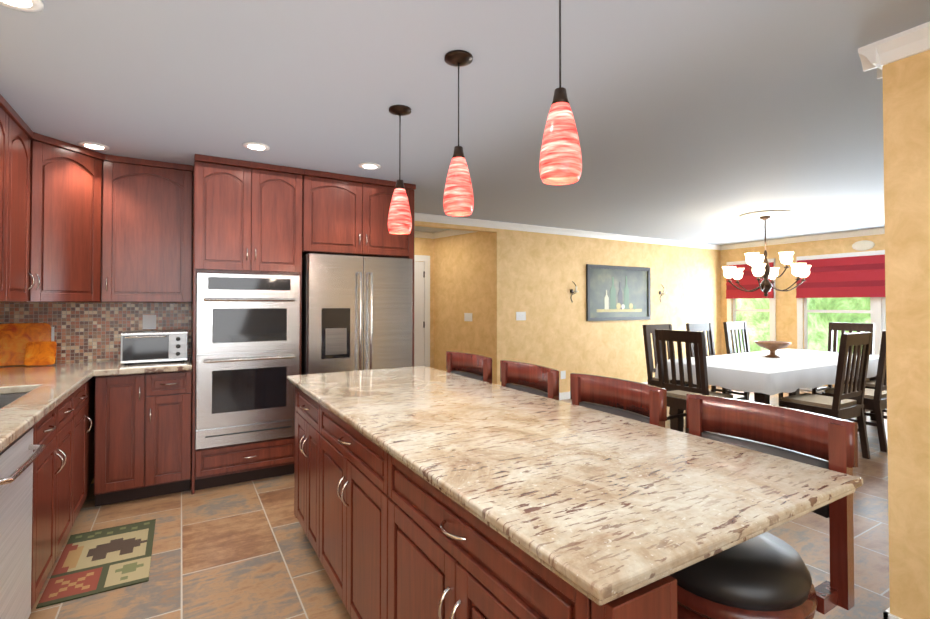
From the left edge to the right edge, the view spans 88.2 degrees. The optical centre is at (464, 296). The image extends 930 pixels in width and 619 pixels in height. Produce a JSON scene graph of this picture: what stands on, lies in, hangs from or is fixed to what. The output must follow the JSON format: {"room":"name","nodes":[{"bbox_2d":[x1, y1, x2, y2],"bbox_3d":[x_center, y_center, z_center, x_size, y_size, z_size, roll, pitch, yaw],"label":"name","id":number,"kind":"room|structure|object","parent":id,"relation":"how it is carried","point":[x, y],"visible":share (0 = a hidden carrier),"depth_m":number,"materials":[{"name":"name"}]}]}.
{"room":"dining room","nodes":[
{"label":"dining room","id":0,"kind":"room"},
{"bbox_2d":[0,302,191,482],"bbox_3d":[-2.069,0.209,4.175,2.950,2.440,0.100,1,-1,-31],"label":"wall","id":1,"kind":"structure","parent":0,"point":[0,302],"depth_m":3.66,"materials":[{"name":"white"}]},
{"bbox_2d":[0,94,7,301],"bbox_3d":[-2.525,-0.506,2.352,0.329,1.062,0.508,1,-1,-31],"label":"upper cabinet","id":2,"kind":"object","parent":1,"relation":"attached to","point":[3,103],"depth_m":2.55,"materials":[{"name":"brown wood"}]},
{"bbox_2d":[4,103,39,301],"bbox_3d":[-2.717,-0.501,2.720,0.374,1.062,0.557,1,-1,-31],"label":"upper cabinet","id":3,"kind":"object","parent":1,"relation":"attached to","point":[22,284],"depth_m":2.86,"materials":[{"name":"brown wood"}]},
{"bbox_2d":[40,134,115,301],"bbox_3d":[-2.839,-0.492,3.257,0.712,1.062,0.710,1,-1,-31],"label":"upper cabinet","id":4,"kind":"object","parent":1,"relation":"attached to","point":[79,224],"depth_m":3.25,"materials":[{"name":"brown wood"}]},
{"bbox_2d":[0,303,190,362],"bbox_3d":[-2.788,0.269,3.683,1.190,0.443,0.010,1,-1,-31],"label":"backsplash","id":5,"kind":"structure","parent":1,"relation":"attached to","point":[88,331],"depth_m":3.64,"materials":[{"name":"tile"}]},
{"bbox_2d":[51,327,53,340],"bbox_3d":[-3.062,0.279,3.506,0.090,0.114,0.012,1,-1,-31],"label":"electrical outlet","id":6,"kind":"object","parent":5,"relation":"attached to","point":[52,333],"visible":0.11,"depth_m":3.52,"materials":[{"name":"white plastic"}]},
{"bbox_2d":[143,315,155,328],"bbox_3d":[-2.519,0.204,3.828,0.090,0.114,0.012,1,-1,-31],"label":"electrical outlet","id":7,"kind":"object","parent":5,"relation":"attached to","point":[149,321],"visible":1,"depth_m":3.83,"materials":[{"name":"white plastic"}]},
{"bbox_2d":[112,156,192,302],"bbox_3d":[-2.449,-0.486,3.683,0.614,1.062,0.374,1,-1,-31],"label":"upper cabinet","id":8,"kind":"object","parent":1,"relation":"attached to","point":[152,228],"depth_m":3.59,"materials":[{"name":"brown wood"}]},
{"bbox_2d":[28,385,889,618],"bbox_3d":[2.143,1.471,3.627,10.100,0.100,9.500,1,-1,-31],"label":"floor","id":9,"kind":"structure","parent":0,"point":[243,550],"depth_m":2.61,"materials":[{"name":"tile"}]},
{"bbox_2d":[0,378,91,509],"bbox_3d":[-2.587,0.966,2.727,0.629,0.882,0.574,1,-1,-31],"label":"base cabinet","id":10,"kind":"object","parent":9,"relation":"on","point":[76,408],"depth_m":2.91,"materials":[{"name":"brown wood"}]},
{"bbox_2d":[31,424,79,608],"bbox_3d":[-2.270,1.068,2.190,0.629,0.660,0.907,1,-1,-31],"label":"base cabinet","id":11,"kind":"object","parent":9,"relation":"on","point":[63,463],"depth_m":2.27,"materials":[{"name":"brown wood"}]},
{"bbox_2d":[0,425,44,618],"bbox_3d":[-1.853,0.948,1.561,0.670,0.882,0.596,1,-1,-31],"label":"dishwasher","id":12,"kind":"object","parent":11,"relation":"in","point":[18,456],"visible":0.85,"depth_m":1.76,"materials":[{"name":"silver metal"}]},
{"bbox_2d":[92,376,95,479],"bbox_3d":[-2.860,0.973,3.189,0.629,0.882,0.767,1,-1,-31],"label":"base cabinet","id":13,"kind":"object","parent":9,"relation":"on","point":[93,378],"depth_m":3.45,"materials":[{"name":"brown wood"}]},
{"bbox_2d":[0,361,99,452],"bbox_3d":[-2.126,0.485,1.985,0.660,0.040,3.597,1,-1,-31],"label":"countertop","id":14,"kind":"structure","parent":13,"relation":"on","point":[47,389],"depth_m":2.52,"materials":[{"name":"stone"}]},
{"bbox_2d":[0,393,26,408],"bbox_3d":[-2.269,0.614,2.180,0.410,0.208,0.750,1,-1,-31],"label":"sink","id":15,"kind":"object","parent":14,"relation":"in","point":[6,399],"depth_m":2.52,"materials":[{"name":"metal"}]},
{"bbox_2d":[0,323,50,365],"bbox_3d":[-3.132,0.337,3.400,0.300,0.295,0.076,1,-1,-40],"label":"cutting board","id":16,"kind":"object","parent":14,"relation":"on","point":[11,335],"depth_m":3.37,"materials":[{"name":"orange wood"}]},
{"bbox_2d":[21,340,56,365],"bbox_3d":[-2.981,0.401,3.370,0.170,0.166,0.053,0,-1,-28],"label":"cutting board","id":17,"kind":"object","parent":14,"relation":"on","point":[29,344],"depth_m":3.37,"materials":[{"name":"orange wood"}]},
{"bbox_2d":[92,356,191,375],"bbox_3d":[-2.347,0.509,3.552,0.555,0.040,0.675,1,-1,-31],"label":"countertop","id":18,"kind":"structure","parent":13,"relation":"on","point":[106,367],"depth_m":3.33,"materials":[{"name":"stone"}]},
{"bbox_2d":[120,330,187,364],"bbox_3d":[-2.325,0.377,3.605,0.410,0.225,0.337,1,-1,-31],"label":"toaster oven","id":19,"kind":"object","parent":18,"relation":"on","point":[152,346],"visible":1,"depth_m":3.49,"materials":[{"name":"silver metal"}]},
{"bbox_2d":[36,519,155,608],"bbox_3d":[-1.935,1.401,2.586,0.420,0.006,0.780,1,-1,-31],"label":"rug","id":20,"kind":"object","parent":9,"relation":"on","point":[90,563],"visible":1,"depth_m":2.51,"materials":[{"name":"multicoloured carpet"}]},
{"bbox_2d":[94,370,191,506],"bbox_3d":[-2.352,0.979,3.550,0.558,0.882,0.662,1,-1,-31],"label":"base cabinet","id":21,"kind":"object","parent":9,"relation":"on","point":[142,438],"visible":1,"depth_m":3.29,"materials":[{"name":"brown wood"}]},
{"bbox_2d":[191,154,303,493],"bbox_3d":[-1.778,0.206,3.890,0.756,2.438,0.682,1,-1,-31],"label":"tall cabinet","id":22,"kind":"object","parent":9,"relation":"on","point":[247,217],"visible":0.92,"depth_m":3.62,"materials":[{"name":"brown wood"}]},
{"bbox_2d":[195,273,299,449],"bbox_3d":[-1.753,0.468,3.843,0.712,1.263,0.687,1,-1,-31],"label":"double oven","id":23,"kind":"object","parent":22,"relation":"in","point":[247,341],"visible":0.92,"depth_m":3.58,"materials":[{"name":"silver metal"}]},
{"bbox_2d":[301,253,411,374],"bbox_3d":[-1.005,0.550,4.232,0.885,1.760,0.797,1,-1,-31],"label":"refrigerator","id":24,"kind":"object","parent":9,"relation":"on","point":[356,313],"visible":0.38,"depth_m":3.91,"materials":[{"name":"silver metal"}]},
{"bbox_2d":[302,169,415,366],"bbox_3d":[-1.031,0.212,4.332,0.973,2.438,0.682,1,-1,-31],"label":"cabinet","id":25,"kind":"object","parent":9,"relation":"on","point":[342,214],"visible":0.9,"depth_m":4.04,"materials":[{"name":"brown wood"}]},
{"bbox_2d":[446,351,491,382],"bbox_3d":[-0.132,0.881,2.832,0.449,1.055,0.483,1,-1,-31],"label":"bar stool","id":26,"kind":"object","parent":9,"relation":"on","point":[475,366],"visible":0.08,"depth_m":2.95,"materials":[{"name":"brown wood"}]},
{"bbox_2d":[294,386,676,618],"bbox_3d":[-0.189,0.954,1.937,0.547,0.882,2.472,1,-1,-31],"label":"kitchen island","id":27,"kind":"object","parent":9,"relation":"on","point":[389,536],"visible":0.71,"depth_m":1.46,"materials":[{"name":"brown wood"}]},
{"bbox_2d":[287,366,862,605],"bbox_3d":[-0.040,0.486,2.048,0.920,0.040,2.520,1,-1,-31],"label":"island countertop","id":28,"kind":"structure","parent":27,"relation":"on","point":[599,508],"depth_m":1.22,"materials":[{"name":"stone"}]},
{"bbox_2d":[500,360,558,399],"bbox_3d":[0.167,0.873,2.328,0.450,1.055,0.483,1,-1,-31],"label":"bar stool","id":29,"kind":"object","parent":9,"relation":"on","point":[540,380],"visible":0.1,"depth_m":2.44,"materials":[{"name":"brown wood"}]},
{"bbox_2d":[570,373,666,426],"bbox_3d":[0.452,0.866,1.845,0.449,1.055,0.483,1,-1,-31],"label":"bar stool","id":30,"kind":"object","parent":9,"relation":"on","point":[641,402],"visible":0.1,"depth_m":1.94,"materials":[{"name":"brown wood"}]},
{"bbox_2d":[642,324,696,426],"bbox_3d":[2.473,0.894,5.631,0.500,1.115,0.537,1,-1,-31],"label":"dining chair","id":31,"kind":"object","parent":9,"relation":"on","point":[651,369],"visible":0.38,"depth_m":5.71,"materials":[{"name":"brown wood"}]},
{"bbox_2d":[655,329,735,433],"bbox_3d":[2.210,0.878,4.605,0.537,1.115,0.500,1,-1,-31],"label":"dining chair","id":32,"kind":"object","parent":9,"relation":"on","point":[676,398],"visible":0.54,"depth_m":4.51,"materials":[{"name":"brown wood"}]},
{"bbox_2d":[686,323,748,400],"bbox_3d":[3.187,0.901,6.053,0.500,1.115,0.537,1,-1,-31],"label":"dining chair","id":33,"kind":"object","parent":9,"relation":"on","point":[703,327],"visible":0.31,"depth_m":6.26,"materials":[{"name":"brown wood"}]},
{"bbox_2d":[723,321,782,405],"bbox_3d":[3.893,0.907,6.471,0.500,1.115,0.537,1,-1,-31],"label":"dining chair","id":34,"kind":"object","parent":9,"relation":"on","point":[735,326],"visible":0.4,"depth_m":6.65,"materials":[{"name":"brown wood"}]},
{"bbox_2d":[670,393,857,618],"bbox_3d":[0.742,0.858,1.355,0.449,1.055,0.483,1,-1,-31],"label":"bar stool","id":35,"kind":"object","parent":9,"relation":"on","point":[766,575],"visible":0.6,"depth_m":1.26,"materials":[{"name":"brown wood"}]},
{"bbox_2d":[655,349,878,431],"bbox_3d":[3.547,1.072,5.382,2.802,0.752,1.223,1,-1,-31],"label":"dining table","id":36,"kind":"object","parent":9,"relation":"on","point":[763,378],"visible":0.56,"depth_m":4.69,"materials":[{"name":"white fabric"}]},
{"bbox_2d":[754,341,790,357],"bbox_3d":[3.534,0.609,5.510,0.360,0.175,0.360,1,-1,-31],"label":"fruit bowl","id":37,"kind":"object","parent":36,"relation":"on","point":[772,347],"visible":1,"depth_m":5.45,"materials":[{"name":"brown wood"}]},
{"bbox_2d":[779,332,871,458],"bbox_3d":[3.245,0.874,4.325,0.500,1.115,0.537,1,-1,-31],"label":"dining chair","id":38,"kind":"object","parent":9,"relation":"on","point":[839,404],"visible":0.79,"depth_m":4.18,"materials":[{"name":"brown wood"}]},
{"bbox_2d":[812,322,874,395],"bbox_3d":[4.875,0.903,6.182,0.537,1.115,0.500,1,-1,-31],"label":"dining chair","id":39,"kind":"object","parent":9,"relation":"on","point":[850,328],"visible":0.33,"depth_m":6.33,"materials":[{"name":"brown wood"}]},
{"bbox_2d":[822,331,887,451],"bbox_3d":[3.960,0.881,4.748,0.500,1.115,0.537,1,-1,-31],"label":"dining chair","id":40,"kind":"object","parent":9,"relation":"on","point":[875,399],"visible":0.27,"depth_m":4.47,"materials":[{"name":"brown wood"}]},
{"bbox_2d":[863,380,886,420],"bbox_3d":[4.665,0.887,5.165,0.500,1.115,0.537,1,-1,-31],"label":"dining chair","id":41,"kind":"object","parent":9,"relation":"on","point":[870,384],"visible":0.08,"depth_m":5.21,"materials":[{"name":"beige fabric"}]},
{"bbox_2d":[0,0,929,244],"bbox_3d":[2.143,-1.069,3.666,10.100,0.100,9.500,1,-1,-31],"label":"ceiling","id":42,"kind":"structure","parent":0,"point":[706,121],"depth_m":2.48,"materials":[{"name":"grey paint"}]},
{"bbox_2d":[0,0,43,11],"bbox_3d":[-1.581,-1.043,1.671,0.170,0.010,0.170,1,-1,-31],"label":"recessed light","id":43,"kind":"object","parent":42,"relation":"in","point":[30,5],"visible":1,"depth_m":1.71,"materials":[{"name":"white glass"}]},
{"bbox_2d":[78,141,109,150],"bbox_3d":[-2.518,-1.019,3.255,0.170,0.010,0.170,1,-1,-31],"label":"recessed light","id":44,"kind":"object","parent":42,"relation":"in","point":[93,146],"visible":1,"depth_m":3.24,"materials":[{"name":"white"}]},
{"bbox_2d":[243,142,269,150],"bbox_3d":[-1.420,-1.018,3.265,0.170,0.010,0.170,1,-1,-31],"label":"recessed light","id":45,"kind":"object","parent":42,"relation":"in","point":[256,146],"visible":1,"depth_m":3.25,"materials":[{"name":"white"}]},
{"bbox_2d":[359,162,380,169],"bbox_3d":[-0.740,-1.011,3.726,0.170,0.010,0.170,1,-1,-31],"label":"recessed light","id":46,"kind":"object","parent":42,"relation":"in","point":[370,166],"visible":0.98,"depth_m":3.72,"materials":[{"name":"white"}]},
{"bbox_2d":[388,105,411,233],"bbox_3d":[-0.359,-0.692,2.645,0.134,0.684,0.134,1,-1,-31],"label":"pendant light","id":47,"kind":"object","parent":42,"relation":"hanging from","point":[399,219],"visible":0.98,"depth_m":2.60,"materials":[{"name":"red glass"}]},
{"bbox_2d":[443,50,473,215],"bbox_3d":[-0.028,-0.700,2.085,0.134,0.684,0.134,1,-1,-31],"label":"pendant light","id":48,"kind":"object","parent":42,"relation":"hanging from","point":[458,199],"visible":1,"depth_m":2.04,"materials":[{"name":"red glass"}]},
{"bbox_2d":[539,0,581,184],"bbox_3d":[0.303,-0.709,1.526,0.134,0.684,0.134,1,-1,-31],"label":"pendant light","id":49,"kind":"object","parent":42,"relation":"hanging from","point":[560,159],"visible":1,"depth_m":1.48,"materials":[{"name":"red glass"}]},
{"bbox_2d":[739,210,791,218],"bbox_3d":[3.596,-0.971,5.745,0.540,0.029,0.540,1,-1,-31],"label":"ceiling medallion","id":50,"kind":"object","parent":42,"relation":"attached to","point":[771,213],"visible":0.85,"depth_m":5.64,"materials":[{"name":"white paint"}]},
{"bbox_2d":[722,216,810,295],"bbox_3d":[3.596,-0.476,5.737,0.920,0.959,0.936,1,-1,-31],"label":"chandelier","id":51,"kind":"object","parent":50,"relation":"hanging from","point":[760,266],"visible":1,"depth_m":5.67,"materials":[{"name":"white glass"}]},
{"bbox_2d":[414,221,723,392],"bbox_3d":[1.742,0.255,7.121,6.810,2.440,0.150,1,-1,-31],"label":"wall","id":52,"kind":"structure","parent":0,"point":[492,280],"depth_m":6.97,"materials":[{"name":"yellow paint"}]},
{"bbox_2d":[414,255,429,366],"bbox_3d":[-0.934,0.427,6.938,0.980,2.090,0.092,1,-1,-31],"label":"hall door","id":53,"kind":"structure","parent":52,"relation":"in","point":[421,313],"depth_m":7.15,"materials":[{"name":"white wood"}]},
{"bbox_2d":[414,231,429,237],"bbox_3d":[-1.085,-0.925,6.889,1.490,0.085,0.061,1,-1,-31],"label":"crown molding","id":54,"kind":"structure","parent":52,"relation":"attached to","point":[419,234],"depth_m":7.14,"materials":[{"name":"white"}]},
{"bbox_2d":[430,229,476,238],"bbox_3d":[-0.030,-0.928,6.747,0.319,0.085,1.200,1,-1,-31],"label":"crown molding","id":55,"kind":"structure","parent":52,"relation":"attached to","point":[433,235],"depth_m":6.99,"materials":[{"name":"white wood"}]},
{"bbox_2d":[464,313,471,320],"bbox_3d":[0.044,0.288,6.689,0.012,0.114,0.160,1,-1,-42],"label":"light switch","id":56,"kind":"object","parent":52,"relation":"attached to","point":[467,316],"visible":1,"depth_m":6.69,"materials":[{"name":"white plastic"}]},
{"bbox_2d":[516,312,525,319],"bbox_3d":[0.758,0.265,6.477,0.160,0.114,0.012,1,-1,-31],"label":"light switch","id":57,"kind":"object","parent":52,"relation":"attached to","point":[520,315],"visible":1,"depth_m":6.48,"materials":[{"name":"white plastic"}]},
{"bbox_2d":[561,371,565,378],"bbox_3d":[1.403,1.121,6.846,0.090,0.114,0.012,1,-1,-31],"label":"outlet","id":58,"kind":"object","parent":52,"relation":"attached to","point":[563,374],"visible":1,"depth_m":6.85,"materials":[{"name":"white plastic"}]},
{"bbox_2d":[414,212,721,249],"bbox_3d":[1.784,-0.923,7.078,6.660,0.085,0.061,1,-1,-31],"label":"crown molding","id":59,"kind":"structure","parent":52,"relation":"attached to","point":[423,217],"depth_m":6.72,"materials":[{"name":"white wood"}]},
{"bbox_2d":[570,281,578,301],"bbox_3d":[1.577,-0.068,6.919,0.124,0.309,0.095,1,-1,-31],"label":"sconce","id":60,"kind":"object","parent":52,"relation":"attached to","point":[571,291],"visible":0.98,"depth_m":6.92,"materials":[{"name":"brown metal"}]},
{"bbox_2d":[559,382,647,399],"bbox_3d":[2.547,1.430,7.518,4.970,0.100,0.016,1,-1,-31],"label":"baseboard","id":61,"kind":"structure","parent":52,"relation":"attached to","point":[564,395],"depth_m":6.85,"materials":[{"name":"white"}]},
{"bbox_2d":[586,264,650,320],"bbox_3d":[2.406,-0.050,7.447,1.400,0.840,0.030,1,-1,-31],"label":"painting","id":62,"kind":"object","parent":52,"relation":"attached to","point":[613,293],"visible":0.98,"depth_m":7.42,"materials":[{"name":"fabric"}]},
{"bbox_2d":[724,235,875,386],"bbox_3d":[6.685,0.231,5.591,0.100,2.440,7.780,1,-1,-31],"label":"wall","id":63,"kind":"structure","parent":0,"point":[786,301],"depth_m":7.85,"materials":[{"name":"yellow paint"}]},
{"bbox_2d":[718,227,884,249],"bbox_3d":[6.647,-0.947,5.516,0.061,0.085,7.700,1,-1,-31],"label":"crown molding","id":64,"kind":"structure","parent":63,"relation":"attached to","point":[876,231],"depth_m":7.55,"materials":[{"name":"white wood"}]},
{"bbox_2d":[726,250,885,354],"bbox_3d":[5.599,0.246,7.347,0.110,1.785,3.240,1,-1,-31],"label":"window","id":65,"kind":"structure","parent":63,"relation":"in","point":[877,311],"depth_m":7.61,"materials":[{"name":"white"}]},
{"bbox_2d":[726,262,773,298],"bbox_3d":[4.941,-0.266,8.349,0.054,0.600,0.790,1,-1,-31],"label":"blind","id":66,"kind":"object","parent":65,"relation":"attached to","point":[748,281],"visible":0.67,"depth_m":8.38,"materials":[{"name":"red fabric"}]},
{"bbox_2d":[796,254,884,297],"bbox_3d":[5.840,-0.290,6.830,0.054,0.600,2.020,1,-1,-31],"label":"blind","id":67,"kind":"object","parent":65,"relation":"attached to","point":[858,276],"visible":0.73,"depth_m":7.14,"materials":[{"name":"red fabric"}]},
{"bbox_2d":[800,386,833,391],"bbox_3d":[6.666,1.399,5.491,0.016,0.100,7.700,1,-1,-31],"label":"baseboard","id":68,"kind":"structure","parent":63,"relation":"attached to","point":[819,386],"depth_m":7.44,"materials":[{"name":"white wood"}]},
{"bbox_2d":[852,240,874,250],"bbox_3d":[5.799,-0.742,6.987,0.016,0.150,0.270,1,-1,-31],"label":"wall plaque","id":69,"kind":"object","parent":63,"relation":"attached to","point":[863,245],"visible":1,"depth_m":6.98,"materials":[{"name":"beige"}]},
{"bbox_2d":[876,50,929,618],"bbox_3d":[2.628,0.153,0.588,0.120,2.440,3.300,1,-1,-31],"label":"wall","id":70,"kind":"structure","parent":0,"point":[905,242],"depth_m":1.92,"materials":[{"name":"yellow paint"}]},
{"bbox_2d":[883,609,901,618],"bbox_3d":[2.570,1.322,0.533,0.015,0.100,3.336,1,-1,-31],"label":"baseboard","id":71,"kind":"structure","parent":70,"relation":"attached to","point":[887,614],"depth_m":1.95,"materials":[{"name":"white wood"}]},
{"bbox_2d":[858,21,929,76],"bbox_3d":[2.549,-1.023,0.583,0.081,0.085,3.381,1,-1,-31],"label":"crown molding","id":72,"kind":"structure","parent":70,"relation":"attached to","point":[879,54],"depth_m":1.93,"materials":[{"name":"white wood"}]},
{"label":"outside","id":73,"kind":"structure","parent":0,"visible":0},
{"bbox_2d":[736,297,870,351],"bbox_3d":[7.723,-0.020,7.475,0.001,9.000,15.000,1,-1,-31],"label":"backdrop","id":74,"kind":"structure","parent":73,"point":[847,301],"depth_m":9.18,"materials":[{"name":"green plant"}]}
]}

